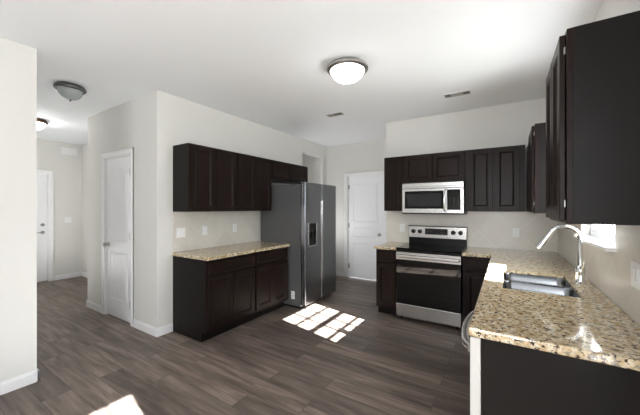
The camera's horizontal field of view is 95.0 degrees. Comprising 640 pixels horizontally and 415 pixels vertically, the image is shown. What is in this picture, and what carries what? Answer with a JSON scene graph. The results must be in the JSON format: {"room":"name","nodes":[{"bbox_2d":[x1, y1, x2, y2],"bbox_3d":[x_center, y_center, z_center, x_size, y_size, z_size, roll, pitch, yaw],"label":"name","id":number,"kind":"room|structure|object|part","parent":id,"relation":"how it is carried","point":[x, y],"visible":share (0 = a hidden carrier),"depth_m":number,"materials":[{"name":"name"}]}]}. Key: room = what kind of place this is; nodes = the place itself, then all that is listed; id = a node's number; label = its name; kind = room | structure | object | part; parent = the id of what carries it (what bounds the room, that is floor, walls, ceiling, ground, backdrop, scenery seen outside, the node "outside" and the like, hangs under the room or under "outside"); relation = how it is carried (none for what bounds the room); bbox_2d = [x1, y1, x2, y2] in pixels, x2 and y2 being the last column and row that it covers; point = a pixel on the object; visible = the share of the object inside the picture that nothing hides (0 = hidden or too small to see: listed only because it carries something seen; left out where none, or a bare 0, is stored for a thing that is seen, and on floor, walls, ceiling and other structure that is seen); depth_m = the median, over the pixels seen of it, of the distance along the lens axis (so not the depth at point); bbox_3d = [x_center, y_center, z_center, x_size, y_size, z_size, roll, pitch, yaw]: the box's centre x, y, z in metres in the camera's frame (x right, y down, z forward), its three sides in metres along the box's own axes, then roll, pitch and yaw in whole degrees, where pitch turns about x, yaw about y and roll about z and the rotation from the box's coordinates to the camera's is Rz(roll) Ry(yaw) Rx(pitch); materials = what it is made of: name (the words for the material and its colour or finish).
{"room":"kitchen","nodes":[
{"label":"kitchen","id":0,"kind":"room"},
{"bbox_2d":[37,139,81,274],"bbox_3d":[-5.496,0.064,5.446,0.120,2.740,1.958,0,0,32],"label":"wall","id":1,"kind":"structure","parent":0,"point":[67,169],"depth_m":5.91,"materials":[{"name":"paint"}]},
{"bbox_2d":[37,170,53,282],"bbox_3d":[-5.549,0.358,5.334,0.141,2.152,1.049,0,0,32],"label":"door","id":2,"kind":"structure","parent":1,"relation":"in","point":[45,178],"depth_m":5.68,"materials":[{"name":"white paint"}]},
{"bbox_2d":[54,271,81,279],"bbox_3d":[-5.098,1.385,5.947,0.014,0.098,0.445,0,0,32],"label":"baseboard","id":3,"kind":"structure","parent":1,"relation":"attached to","point":[75,274],"depth_m":5.92,"materials":[{"name":"white paint"}]},
{"bbox_2d":[64,217,71,222],"bbox_3d":[-5.105,0.249,5.940,0.009,0.116,0.116,0,0,32],"label":"switch plate","id":4,"kind":"object","parent":1,"relation":"attached to","point":[66,219],"visible":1,"depth_m":5.94,"materials":[{"name":"white plastic"}]},
{"bbox_2d":[61,147,76,155],"bbox_3d":[-5.093,-1.136,5.954,0.014,0.150,0.270,0,0,32],"label":"air vent","id":5,"kind":"object","parent":1,"relation":"in","point":[65,151],"visible":1,"depth_m":5.95,"materials":[{"name":"white plastic"}]},
{"bbox_2d":[82,144,87,272],"bbox_3d":[-3.895,0.064,5.517,2.505,2.740,0.120,0,0,32],"label":"wall","id":6,"kind":"structure","parent":0,"point":[85,146],"depth_m":6.04,"materials":[{"name":"paint"}]},
{"bbox_2d":[81,272,87,277],"bbox_3d":[-3.982,1.385,5.493,2.385,0.098,0.014,0,0,32],"label":"baseboard","id":7,"kind":"structure","parent":6,"relation":"attached to","point":[84,274],"depth_m":6.04,"materials":[{"name":"white paint"}]},
{"bbox_2d":[88,90,167,327],"bbox_3d":[-2.552,0.064,3.799,1.845,2.740,0.120,0,0,32],"label":"wall","id":8,"kind":"structure","parent":0,"point":[140,123],"depth_m":3.42,"materials":[{"name":"paint"}]},
{"bbox_2d":[101,147,133,326],"bbox_3d":[-2.577,0.355,3.779,0.829,2.157,0.170,0,0,32],"label":"door","id":9,"kind":"structure","parent":8,"relation":"in","point":[117,167],"depth_m":3.77,"materials":[{"name":"white paint"}]},
{"bbox_2d":[86,300,157,336],"bbox_3d":[-2.588,1.385,3.743,1.873,0.098,0.014,0,0,32],"label":"baseboard","id":10,"kind":"structure","parent":8,"relation":"attached to","point":[137,324],"depth_m":3.43,"materials":[{"name":"white paint"}]},
{"bbox_2d":[0,37,325,381],"bbox_3d":[-2.327,0.064,2.547,0.120,2.740,9.000,0,0,32],"label":"wall","id":11,"kind":"structure","parent":0,"point":[18,62],"depth_m":2.38,"materials":[{"name":"paint"}]},
{"bbox_2d":[0,369,38,394],"bbox_3d":[-3.504,1.385,0.570,0.014,0.098,4.401,0,0,32],"label":"baseboard","id":12,"kind":"structure","parent":11,"relation":"attached to","point":[9,385],"depth_m":2.32,"materials":[{"name":"white paint"}]},
{"bbox_2d":[158,323,172,336],"bbox_3d":[-1.753,1.385,3.323,0.014,0.098,0.174,0,0,32],"label":"baseboard","id":13,"kind":"structure","parent":11,"relation":"attached to","point":[168,328],"depth_m":3.32,"materials":[{"name":"white paint"}]},
{"bbox_2d":[173,143,235,211],"bbox_3d":[-1.390,-0.334,3.602,0.324,0.764,0.677,0,0,32],"label":"upper cabinet","id":14,"kind":"object","parent":11,"relation":"attached to","point":[204,177],"visible":1,"depth_m":3.40,"materials":[{"name":"brown laminate"}]},
{"bbox_3d":[-1.349,-0.334,3.382,0.020,0.740,0.322,0,0,32],"label":"door","id":15,"kind":"part","parent":14,"relation":"part of","materials":[{"name":"brown wood"}]},
{"bbox_3d":[-1.354,-0.334,3.385,0.008,0.616,0.198,0,0,32],"label":"door panel","id":16,"kind":"part","parent":14,"relation":"part of","materials":[{"name":"brown wood"}]},
{"bbox_3d":[-1.174,-0.334,3.659,0.020,0.740,0.322,0,0,32],"label":"door","id":17,"kind":"part","parent":14,"relation":"part of","materials":[{"name":"brown wood"}]},
{"bbox_3d":[-1.179,-0.334,3.662,0.008,0.616,0.198,0,0,32],"label":"door panel","id":18,"kind":"part","parent":14,"relation":"part of","materials":[{"name":"brown wood"}]},
{"bbox_2d":[173,211,256,251],"bbox_3d":[-1.340,0.303,3.978,0.008,0.511,1.365,0,0,32],"label":"tiled wall","id":19,"kind":"structure","parent":11,"relation":"attached to","point":[219,224],"depth_m":3.87,"materials":[{"name":"beige tile"}]},
{"bbox_2d":[176,228,185,237],"bbox_3d":[-1.648,0.299,3.478,0.009,0.116,0.116,0,0,32],"label":"switch plate","id":20,"kind":"object","parent":19,"relation":"attached to","point":[180,232],"visible":1,"depth_m":3.47,"materials":[{"name":"white plastic"}]},
{"bbox_2d":[202,226,206,234],"bbox_3d":[-1.474,0.296,3.752,0.009,0.116,0.072,0,0,32],"label":"switch plate","id":21,"kind":"object","parent":19,"relation":"attached to","point":[204,228],"visible":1,"depth_m":3.74,"materials":[{"name":"white plastic"}]},
{"bbox_2d":[233,224,236,231],"bbox_3d":[-1.211,0.288,4.166,0.008,0.116,0.072,0,0,32],"label":"wall outlet","id":22,"kind":"object","parent":19,"relation":"attached to","point":[234,225],"visible":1,"depth_m":4.17,"materials":[{"name":"white plastic"}]},
{"bbox_2d":[236,153,270,210],"bbox_3d":[-1.028,-0.334,4.170,0.324,0.764,0.666,0,0,32],"label":"upper cabinet","id":23,"kind":"object","parent":11,"relation":"attached to","point":[253,173],"visible":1,"depth_m":4.03,"materials":[{"name":"brown laminate"}]},
{"bbox_3d":[-0.987,-0.334,3.953,0.020,0.740,0.316,0,0,32],"label":"door","id":24,"kind":"part","parent":23,"relation":"part of","materials":[{"name":"brown wood"}]},
{"bbox_3d":[-0.992,-0.334,3.956,0.008,0.616,0.192,0,0,32],"label":"door panel","id":25,"kind":"part","parent":23,"relation":"part of","materials":[{"name":"brown wood"}]},
{"bbox_3d":[-0.814,-0.334,4.225,0.020,0.740,0.316,0,0,32],"label":"door","id":26,"kind":"part","parent":23,"relation":"part of","materials":[{"name":"brown wood"}]},
{"bbox_3d":[-0.819,-0.334,4.228,0.008,0.616,0.192,0,0,32],"label":"door panel","id":27,"kind":"part","parent":23,"relation":"part of","materials":[{"name":"brown wood"}]},
{"bbox_2d":[271,160,307,183],"bbox_3d":[-0.596,-0.566,4.851,0.324,0.300,0.943,0,0,32],"label":"upper cabinet","id":28,"kind":"object","parent":11,"relation":"attached to","point":[281,172],"visible":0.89,"depth_m":4.71,"materials":[{"name":"brown laminate"}]},
{"bbox_3d":[-0.591,-0.566,4.575,0.020,0.276,0.454,0,0,32],"label":"door","id":29,"kind":"part","parent":28,"relation":"part of","materials":[{"name":"brown wood"}]},
{"bbox_3d":[-0.596,-0.566,4.578,0.008,0.152,0.330,0,0,32],"label":"door panel","id":30,"kind":"part","parent":28,"relation":"part of","materials":[{"name":"brown wood"}]},
{"bbox_3d":[-0.349,-0.566,4.967,0.008,0.152,0.330,0,0,32],"label":"door panel","id":31,"kind":"part","parent":28,"relation":"part of","materials":[{"name":"brown wood"}]},
{"bbox_3d":[-0.344,-0.566,4.964,0.020,0.276,0.454,0,0,32],"label":"door","id":32,"kind":"part","parent":28,"relation":"part of","materials":[{"name":"brown wood"}]},
{"bbox_2d":[0,276,469,414],"bbox_3d":[-2.453,1.484,2.627,8.280,0.100,9.240,0,0,32],"label":"floor","id":33,"kind":"structure","parent":0,"point":[334,354],"depth_m":2.68,"materials":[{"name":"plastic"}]},
{"bbox_2d":[173,253,254,341],"bbox_3d":[-1.255,0.997,3.530,0.629,0.875,0.700,0,0,32],"label":"base cabinet","id":34,"kind":"object","parent":33,"relation":"on","point":[212,298],"visible":0.97,"depth_m":3.27,"materials":[{"name":"brown laminate"}]},
{"bbox_3d":[-1.089,1.019,3.224,0.020,0.560,0.333,0,0,32],"label":"door","id":35,"kind":"part","parent":34,"relation":"part of","materials":[{"name":"brown wood"}]},
{"bbox_3d":[-1.094,1.019,3.227,0.008,0.436,0.209,0,0,32],"label":"door panel","id":36,"kind":"part","parent":34,"relation":"part of","materials":[{"name":"brown wood"}]},
{"bbox_3d":[-1.016,0.944,3.378,0.020,0.770,0.700,0,0,32],"label":"frame","id":37,"kind":"part","parent":34,"relation":"part of","materials":[{"name":"brown wood"}]},
{"bbox_2d":[172,241,289,260],"bbox_3d":[-1.070,0.539,3.795,0.640,0.038,1.380,0,0,32],"label":"countertop","id":38,"kind":"structure","parent":34,"relation":"on","point":[219,252],"depth_m":3.54,"materials":[{"name":"stone"}]},
{"bbox_3d":[-0.998,0.651,3.367,0.020,0.135,0.672,0,0,32],"label":"drawer","id":39,"kind":"part","parent":34,"relation":"part of","materials":[{"name":"brown wood"}]},
{"bbox_3d":[-0.907,1.019,3.510,0.020,0.560,0.333,0,0,32],"label":"door","id":40,"kind":"part","parent":34,"relation":"part of","materials":[{"name":"brown wood"}]},
{"bbox_3d":[-0.912,1.019,3.513,0.008,0.436,0.209,0,0,32],"label":"door panel","id":41,"kind":"part","parent":34,"relation":"part of","materials":[{"name":"brown wood"}]},
{"bbox_2d":[250,247,287,320],"bbox_3d":[-0.892,0.997,4.100,0.629,0.875,0.648,0,0,32],"label":"base cabinet","id":42,"kind":"object","parent":33,"relation":"on","point":[271,266],"visible":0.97,"depth_m":3.90,"materials":[{"name":"brown laminate"}]},
{"bbox_3d":[-0.719,1.019,3.805,0.020,0.560,0.307,0,0,32],"label":"door","id":43,"kind":"part","parent":42,"relation":"part of","materials":[{"name":"brown wood"}]},
{"bbox_3d":[-0.724,1.019,3.808,0.008,0.436,0.183,0,0,32],"label":"door panel","id":44,"kind":"part","parent":42,"relation":"part of","materials":[{"name":"brown wood"}]},
{"bbox_3d":[-0.635,0.651,3.937,0.020,0.135,0.620,0,0,32],"label":"drawer","id":45,"kind":"part","parent":42,"relation":"part of","materials":[{"name":"brown wood"}]},
{"bbox_3d":[-0.551,1.019,4.069,0.020,0.560,0.307,0,0,32],"label":"door","id":46,"kind":"part","parent":42,"relation":"part of","materials":[{"name":"brown wood"}]},
{"bbox_3d":[-0.556,1.019,4.072,0.008,0.436,0.183,0,0,32],"label":"door panel","id":47,"kind":"part","parent":42,"relation":"part of","materials":[{"name":"brown wood"}]},
{"bbox_2d":[261,182,335,308],"bbox_3d":[-0.325,0.539,4.673,0.856,1.790,0.873,0,0,32],"label":"refrigerator","id":48,"kind":"object","parent":33,"relation":"on","point":[302,215],"visible":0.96,"depth_m":4.29,"materials":[{"name":"grey metal"}]},
{"bbox_3d":[-0.122,0.509,4.280,0.080,1.730,0.429,0,0,32],"label":"door","id":49,"kind":"part","parent":48,"relation":"part of","materials":[{"name":"silver metal"}]},
{"bbox_3d":[-0.118,0.390,4.241,0.041,0.342,0.226,0,0,32],"label":"dispenser trim","id":50,"kind":"part","parent":48,"relation":"part of","materials":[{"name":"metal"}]},
{"bbox_3d":[0.115,0.509,4.652,0.080,1.730,0.436,0,0,32],"label":"door","id":51,"kind":"part","parent":48,"relation":"part of","materials":[{"name":"silver metal"}]},
{"bbox_2d":[376,249,396,314],"bbox_3d":[1.037,0.997,4.149,0.276,0.875,0.629,0,0,32],"label":"base cabinet","id":52,"kind":"object","parent":33,"relation":"on","point":[386,302],"visible":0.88,"depth_m":3.90,"materials":[{"name":"brown laminate"}]},
{"bbox_3d":[0.873,0.651,3.892,0.248,0.135,0.020,0,0,32],"label":"drawer","id":53,"kind":"part","parent":52,"relation":"part of","materials":[{"name":"brown wood"}]},
{"bbox_3d":[0.873,1.019,3.892,0.248,0.560,0.020,0,0,32],"label":"door","id":54,"kind":"part","parent":52,"relation":"part of","materials":[{"name":"brown wood"}]},
{"bbox_3d":[0.876,1.019,3.897,0.124,0.436,0.008,0,0,32],"label":"door panel","id":55,"kind":"part","parent":52,"relation":"part of","materials":[{"name":"brown wood"}]},
{"bbox_2d":[374,242,406,249],"bbox_3d":[1.022,0.539,4.142,0.303,0.038,0.640,0,0,32],"label":"countertop","id":56,"kind":"structure","parent":52,"relation":"on","point":[388,245],"depth_m":4.01,"materials":[{"name":"stone"}]},
{"bbox_2d":[396,225,467,328],"bbox_3d":[1.462,0.846,3.830,0.770,1.176,0.691,0,0,32],"label":"range","id":57,"kind":"object","parent":33,"relation":"on","point":[429,268],"visible":0.98,"depth_m":3.62,"materials":[{"name":"silver metal"}]},
{"bbox_3d":[1.290,0.616,3.560,0.742,0.036,0.051,0,0,32],"label":"handle","id":58,"kind":"part","parent":57,"relation":"part of","materials":[{"name":"metal"}]},
{"bbox_3d":[1.317,0.894,3.602,0.762,0.650,0.043,0,0,32],"label":"oven door","id":59,"kind":"part","parent":57,"relation":"part of","materials":[{"name":"black glass"}]},
{"bbox_3d":[1.320,0.552,3.607,0.762,0.027,0.035,0,0,32],"label":"rail","id":60,"kind":"part","parent":57,"relation":"part of","materials":[{"name":"silver metal"}]},
{"bbox_3d":[1.318,1.309,3.603,0.762,0.160,0.041,0,0,32],"label":"drawer","id":61,"kind":"part","parent":57,"relation":"part of","materials":[{"name":"metal"}]},
{"bbox_2d":[396,243,466,253],"bbox_3d":[1.463,0.527,3.832,0.770,0.022,0.577,0,0,32],"label":"cooktop","id":62,"kind":"object","parent":57,"relation":"in","point":[427,248],"depth_m":3.76,"materials":[{"name":"black glass"}]},
{"bbox_3d":[1.627,0.346,4.090,0.766,0.165,0.075,0,0,32],"label":"control panel","id":63,"kind":"part","parent":57,"relation":"part of","materials":[{"name":"metal"}]},
{"bbox_2d":[461,310,480,414],"bbox_3d":[1.058,1.000,1.406,0.684,0.868,0.632,0,0,32],"label":"dishwasher","id":64,"kind":"object","parent":33,"relation":"on","point":[473,345],"visible":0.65,"depth_m":1.28,"materials":[{"name":"white metal"}]},
{"bbox_3d":[0.812,0.639,1.577,0.085,0.038,0.571,0,0,32],"label":"handle","id":65,"kind":"part","parent":64,"relation":"part of","materials":[{"name":"metal"}]},
{"bbox_3d":[0.845,0.948,1.541,0.041,0.763,0.632,0,0,32],"label":"door","id":66,"kind":"part","parent":64,"relation":"part of","materials":[{"name":"white metal"}]},
{"bbox_2d":[463,256,489,320],"bbox_3d":[2.207,0.997,3.405,0.930,0.875,0.629,0,0,32],"label":"base cabinet","id":67,"kind":"object","parent":33,"relation":"on","point":[474,268],"visible":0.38,"depth_m":3.34,"materials":[{"name":"brown laminate"}]},
{"bbox_3d":[1.780,1.019,3.316,0.255,0.560,0.020,0,0,32],"label":"door","id":68,"kind":"part","parent":67,"relation":"part of","materials":[{"name":"brown wood"}]},
{"bbox_3d":[1.780,0.651,3.316,0.255,0.135,0.020,0,0,32],"label":"drawer","id":69,"kind":"part","parent":67,"relation":"part of","materials":[{"name":"brown wood"}]},
{"bbox_3d":[1.783,1.019,3.321,0.131,0.436,0.008,0,0,32],"label":"door panel","id":70,"kind":"part","parent":67,"relation":"part of","materials":[{"name":"brown wood"}]},
{"bbox_2d":[462,247,639,370],"bbox_3d":[1.580,0.539,2.422,0.933,0.038,2.944,0,0,32],"label":"countertop","id":71,"kind":"structure","parent":67,"relation":"on","point":[590,327],"depth_m":1.39,"materials":[{"name":"stone"}]},
{"bbox_2d":[503,273,580,297],"bbox_3d":[1.516,0.630,2.055,0.390,0.195,0.623,0,0,32],"label":"sink","id":72,"kind":"object","parent":71,"relation":"in","point":[523,282],"visible":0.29,"depth_m":2.11,"materials":[{"name":"metal"}]},
{"bbox_3d":[1.601,0.631,2.188,0.390,0.194,0.307,0,0,32],"label":"bowl","id":73,"kind":"part","parent":72,"relation":"part of","materials":[{"name":"metal"}]},
{"bbox_3d":[1.430,0.631,1.920,0.390,0.194,0.302,0,0,32],"label":"bowl","id":74,"kind":"part","parent":72,"relation":"part of","materials":[{"name":"metal"}]},
{"bbox_2d":[536,225,586,284],"bbox_3d":[1.674,0.320,2.037,0.281,0.400,0.114,0,0,32],"label":"faucet","id":75,"kind":"object","parent":71,"relation":"on","point":[580,271],"visible":1,"depth_m":2.00,"materials":[{"name":"silver metal"}]},
{"bbox_3d":[1.750,0.408,1.959,0.029,0.100,0.064,0,0,32],"label":"handle","id":76,"kind":"part","parent":75,"relation":"part of","materials":[{"name":"silver metal"}]},
{"bbox_2d":[481,338,639,414],"bbox_3d":[0.952,0.997,1.110,0.601,0.874,0.020,0,0,32],"label":"end panel","id":77,"kind":"object","parent":33,"relation":"on","point":[515,380],"visible":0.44,"depth_m":1.14,"materials":[{"name":"brown laminate"}]},
{"bbox_2d":[0,0,601,146],"bbox_3d":[-2.453,-1.356,2.627,8.280,0.100,9.240,0,0,32],"label":"ceiling","id":78,"kind":"structure","parent":0,"point":[262,62],"depth_m":2.47,"materials":[{"name":"paint"}]},
{"bbox_2d":[37,118,47,129],"bbox_3d":[-4.218,-1.220,4.342,0.280,0.172,0.280,0,0,32],"label":"ceiling light","id":79,"kind":"object","parent":78,"relation":"attached to","point":[41,123],"visible":0.38,"depth_m":4.33,"materials":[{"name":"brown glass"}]},
{"bbox_2d":[53,81,86,101],"bbox_3d":[-2.677,-1.220,3.142,0.276,0.172,0.276,0,0,32],"label":"ceiling light","id":80,"kind":"object","parent":78,"relation":"attached to","point":[70,91],"visible":1,"depth_m":3.07,"materials":[{"name":"white glass"}]},
{"bbox_2d":[325,111,345,117],"bbox_3d":[0.213,-1.302,4.113,0.275,0.008,0.150,0,0,32],"label":"ceiling vent","id":81,"kind":"object","parent":78,"relation":"in","point":[340,113],"visible":1,"depth_m":4.11,"materials":[{"name":"white plastic"}]},
{"bbox_2d":[327,57,367,83],"bbox_3d":[0.251,-1.220,2.696,0.380,0.172,0.380,0,0,32],"label":"ceiling light","id":82,"kind":"object","parent":78,"relation":"attached to","point":[345,70],"visible":1,"depth_m":2.60,"materials":[{"name":"white glass"}]},
{"bbox_2d":[442,89,471,98],"bbox_3d":[1.579,-1.302,3.377,0.300,0.008,0.145,0,0,32],"label":"ceiling vent","id":83,"kind":"object","parent":78,"relation":"in","point":[466,92],"visible":1,"depth_m":3.37,"materials":[{"name":"white plastic"}]},
{"bbox_2d":[302,139,385,271],"bbox_3d":[0.328,0.064,6.262,3.272,2.740,0.120,0,0,32],"label":"wall","id":84,"kind":"structure","parent":0,"point":[369,156],"depth_m":6.10,"materials":[{"name":"paint"}]},
{"bbox_2d":[336,271,343,276],"bbox_3d":[0.292,1.385,6.206,3.032,0.098,0.014,0,0,32],"label":"baseboard","id":85,"kind":"structure","parent":84,"relation":"attached to","point":[338,273],"depth_m":6.12,"materials":[{"name":"white paint"}]},
{"bbox_2d":[344,171,385,279],"bbox_3d":[0.908,0.365,5.858,0.899,2.137,0.170,0,0,32],"label":"door","id":86,"kind":"structure","parent":84,"relation":"in","point":[364,213],"depth_m":5.87,"materials":[{"name":"white paint"}]},
{"bbox_2d":[386,98,545,241],"bbox_3d":[1.997,0.064,3.985,2.228,2.740,0.120,0,0,32],"label":"wall","id":87,"kind":"structure","parent":0,"point":[510,124],"depth_m":3.93,"materials":[{"name":"paint"}]},
{"bbox_2d":[384,156,403,210],"bbox_3d":[1.119,-0.334,4.277,0.278,0.764,0.324,0,0,32],"label":"upper cabinet","id":88,"kind":"object","parent":87,"relation":"attached to","point":[393,166],"visible":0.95,"depth_m":4.15,"materials":[{"name":"brown laminate"}]},
{"bbox_3d":[1.041,-0.334,4.154,0.126,0.616,0.008,0,0,32],"label":"door panel","id":89,"kind":"part","parent":88,"relation":"part of","materials":[{"name":"brown wood"}]},
{"bbox_2d":[404,150,464,183],"bbox_3d":[1.565,-0.523,3.994,0.774,0.385,0.324,0,0,32],"label":"upper cabinet","id":90,"kind":"object","parent":87,"relation":"attached to","point":[444,166],"visible":1,"depth_m":3.84,"materials":[{"name":"brown laminate"}]},
{"bbox_3d":[1.325,-0.523,3.967,0.370,0.361,0.020,0,0,32],"label":"door","id":91,"kind":"part","parent":90,"relation":"part of","materials":[{"name":"brown wood"}]},
{"bbox_3d":[1.328,-0.523,3.971,0.246,0.237,0.008,0,0,32],"label":"door panel","id":92,"kind":"part","parent":90,"relation":"part of","materials":[{"name":"brown wood"}]},
{"bbox_2d":[402,181,466,213],"bbox_3d":[1.533,-0.118,3.943,0.760,0.409,0.442,0,0,32],"label":"microwave","id":93,"kind":"object","parent":90,"relation":"attached to","point":[436,197],"visible":0.99,"depth_m":3.78,"materials":[{"name":"silver metal"}]},
{"bbox_3d":[1.365,-0.087,3.871,0.555,0.322,0.028,0,0,32],"label":"door","id":94,"kind":"part","parent":93,"relation":"part of","materials":[{"name":"metal"}]},
{"bbox_3d":[1.567,-0.094,3.694,0.024,0.294,0.058,0,0,32],"label":"handle","id":95,"kind":"part","parent":93,"relation":"part of","materials":[{"name":"silver metal"}]},
{"bbox_3d":[1.687,-0.087,3.666,0.202,0.322,0.028,0,0,32],"label":"control panel","id":96,"kind":"part","parent":93,"relation":"part of","materials":[{"name":"metal"}]},
{"bbox_3d":[1.645,-0.523,3.770,0.246,0.237,0.008,0,0,32],"label":"door panel","id":97,"kind":"part","parent":90,"relation":"part of","materials":[{"name":"brown wood"}]},
{"bbox_3d":[1.642,-0.523,3.765,0.370,0.361,0.020,0,0,32],"label":"door","id":98,"kind":"part","parent":90,"relation":"part of","materials":[{"name":"brown wood"}]},
{"bbox_2d":[387,210,557,252],"bbox_3d":[1.904,0.296,3.968,2.065,0.525,0.008,0,0,32],"label":"backsplash","id":99,"kind":"structure","parent":87,"relation":"attached to","point":[486,229],"depth_m":3.77,"materials":[{"name":"beige tile"}]},
{"bbox_2d":[400,224,404,231],"bbox_3d":[1.229,0.304,4.388,0.072,0.116,0.008,0,0,32],"label":"wall outlet","id":100,"kind":"object","parent":99,"relation":"attached to","point":[402,226],"visible":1,"depth_m":4.38,"materials":[{"name":"white plastic"}]},
{"bbox_2d":[512,228,518,237],"bbox_3d":[2.424,0.312,3.627,0.072,0.116,0.008,0,0,32],"label":"wall outlet","id":101,"kind":"object","parent":99,"relation":"attached to","point":[515,231],"visible":1,"depth_m":3.63,"materials":[{"name":"white plastic"}]},
{"bbox_2d":[465,145,524,211],"bbox_3d":[2.152,-0.334,3.620,0.614,0.764,0.324,0,0,32],"label":"upper cabinet","id":102,"kind":"object","parent":87,"relation":"attached to","point":[494,177],"visible":1,"depth_m":3.48,"materials":[{"name":"brown laminate"}]},
{"bbox_3d":[1.956,-0.334,3.572,0.128,0.616,0.008,0,0,32],"label":"door panel","id":103,"kind":"part","parent":102,"relation":"part of","materials":[{"name":"brown wood"}]},
{"bbox_3d":[1.953,-0.334,3.567,0.252,0.740,0.020,0,0,32],"label":"door","id":104,"kind":"part","parent":102,"relation":"part of","materials":[{"name":"brown wood"}]},
{"bbox_3d":[2.179,-0.334,3.423,0.247,0.740,0.020,0,0,32],"label":"door","id":105,"kind":"part","parent":102,"relation":"part of","materials":[{"name":"brown wood"}]},
{"bbox_3d":[2.182,-0.334,3.428,0.123,0.616,0.008,0,0,32],"label":"door panel","id":106,"kind":"part","parent":102,"relation":"part of","materials":[{"name":"brown wood"}]},
{"bbox_2d":[583,0,639,246],"bbox_3d":[0.701,0.064,0.013,0.150,2.740,7.974,0,0,32],"label":"wall","id":107,"kind":"structure","parent":0,"point":[607,8],"depth_m":1.67,"materials":[{"name":"paint"}]},
{"bbox_2d":[526,122,545,212],"bbox_3d":[2.297,-0.334,2.967,0.324,0.764,1.272,0,0,32],"label":"upper cabinet","id":108,"kind":"object","parent":107,"relation":"attached to","point":[536,148],"visible":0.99,"depth_m":2.50,"materials":[{"name":"brown laminate"}]},
{"bbox_3d":[1.972,-0.334,2.729,0.008,0.616,0.354,0,0,32],"label":"door panel","id":109,"kind":"part","parent":108,"relation":"part of","materials":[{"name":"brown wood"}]},
{"bbox_3d":[1.968,-0.334,2.732,0.020,0.740,0.478,0,0,32],"label":"door","id":110,"kind":"part","parent":108,"relation":"part of","materials":[{"name":"brown wood"}]},
{"bbox_3d":[2.187,-0.334,3.037,0.020,0.764,1.272,0,0,32],"label":"frame","id":111,"kind":"part","parent":108,"relation":"part of","materials":[{"name":"brown wood"}]},
{"bbox_2d":[546,10,639,225],"bbox_3d":[1.258,-0.327,1.333,0.324,0.786,0.540,0,0,32],"label":"upper cabinet","id":112,"kind":"object","parent":107,"relation":"attached to","point":[593,78],"visible":1,"depth_m":1.14,"materials":[{"name":"brown laminate"}]},
{"bbox_3d":[1.197,-0.327,1.521,0.020,0.762,0.245,0,0,32],"label":"door","id":113,"kind":"part","parent":112,"relation":"part of","materials":[{"name":"brown wood"}]},
{"bbox_3d":[1.067,-0.327,1.306,0.008,0.638,0.121,0,0,32],"label":"door panel","id":114,"kind":"part","parent":112,"relation":"part of","materials":[{"name":"brown wood"}]},
{"bbox_3d":[1.062,-0.327,1.309,0.020,0.762,0.245,0,0,32],"label":"door","id":115,"kind":"part","parent":112,"relation":"part of","materials":[{"name":"brown wood"}]},
{"bbox_3d":[1.147,-0.327,1.403,0.020,0.786,0.540,0,0,32],"label":"frame","id":116,"kind":"part","parent":112,"relation":"part of","materials":[{"name":"brown wood"}]},
{"bbox_2d":[573,224,616,251],"bbox_3d":[1.880,-0.177,1.945,0.175,0.837,0.920,0,0,32],"label":"window","id":117,"kind":"structure","parent":107,"relation":"in","point":[597,232],"depth_m":1.93,"materials":[{"name":"white paint"}]},
{"bbox_3d":[1.859,0.230,1.958,0.125,0.023,0.920,0,0,32],"label":"sill","id":118,"kind":"part","parent":117,"relation":"part of","materials":[{"name":"white paint"}]},
{"bbox_3d":[1.920,-0.189,1.919,0.080,0.815,0.860,0,0,32],"label":"frame","id":119,"kind":"part","parent":117,"relation":"part of","materials":[{"name":"white paint"}]},
{"bbox_3d":[1.901,-0.007,1.931,0.028,0.392,0.800,0,0,32],"label":"sash","id":120,"kind":"part","parent":117,"relation":"part of","materials":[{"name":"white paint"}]},
{"bbox_2d":[558,222,639,324],"bbox_3d":[1.947,0.296,2.119,0.008,0.525,3.066,0,0,32],"label":"tiled wall","id":121,"kind":"structure","parent":107,"relation":"attached to","point":[610,272],"depth_m":1.60,"materials":[{"name":"beige tile"}]},
{"bbox_2d":[631,260,639,290],"bbox_3d":[1.442,0.309,1.340,0.009,0.120,0.116,0,0,32],"label":"switch plate","id":122,"kind":"object","parent":121,"relation":"attached to","point":[635,267],"visible":1,"depth_m":1.33,"materials":[{"name":"white plastic"}]}
]}

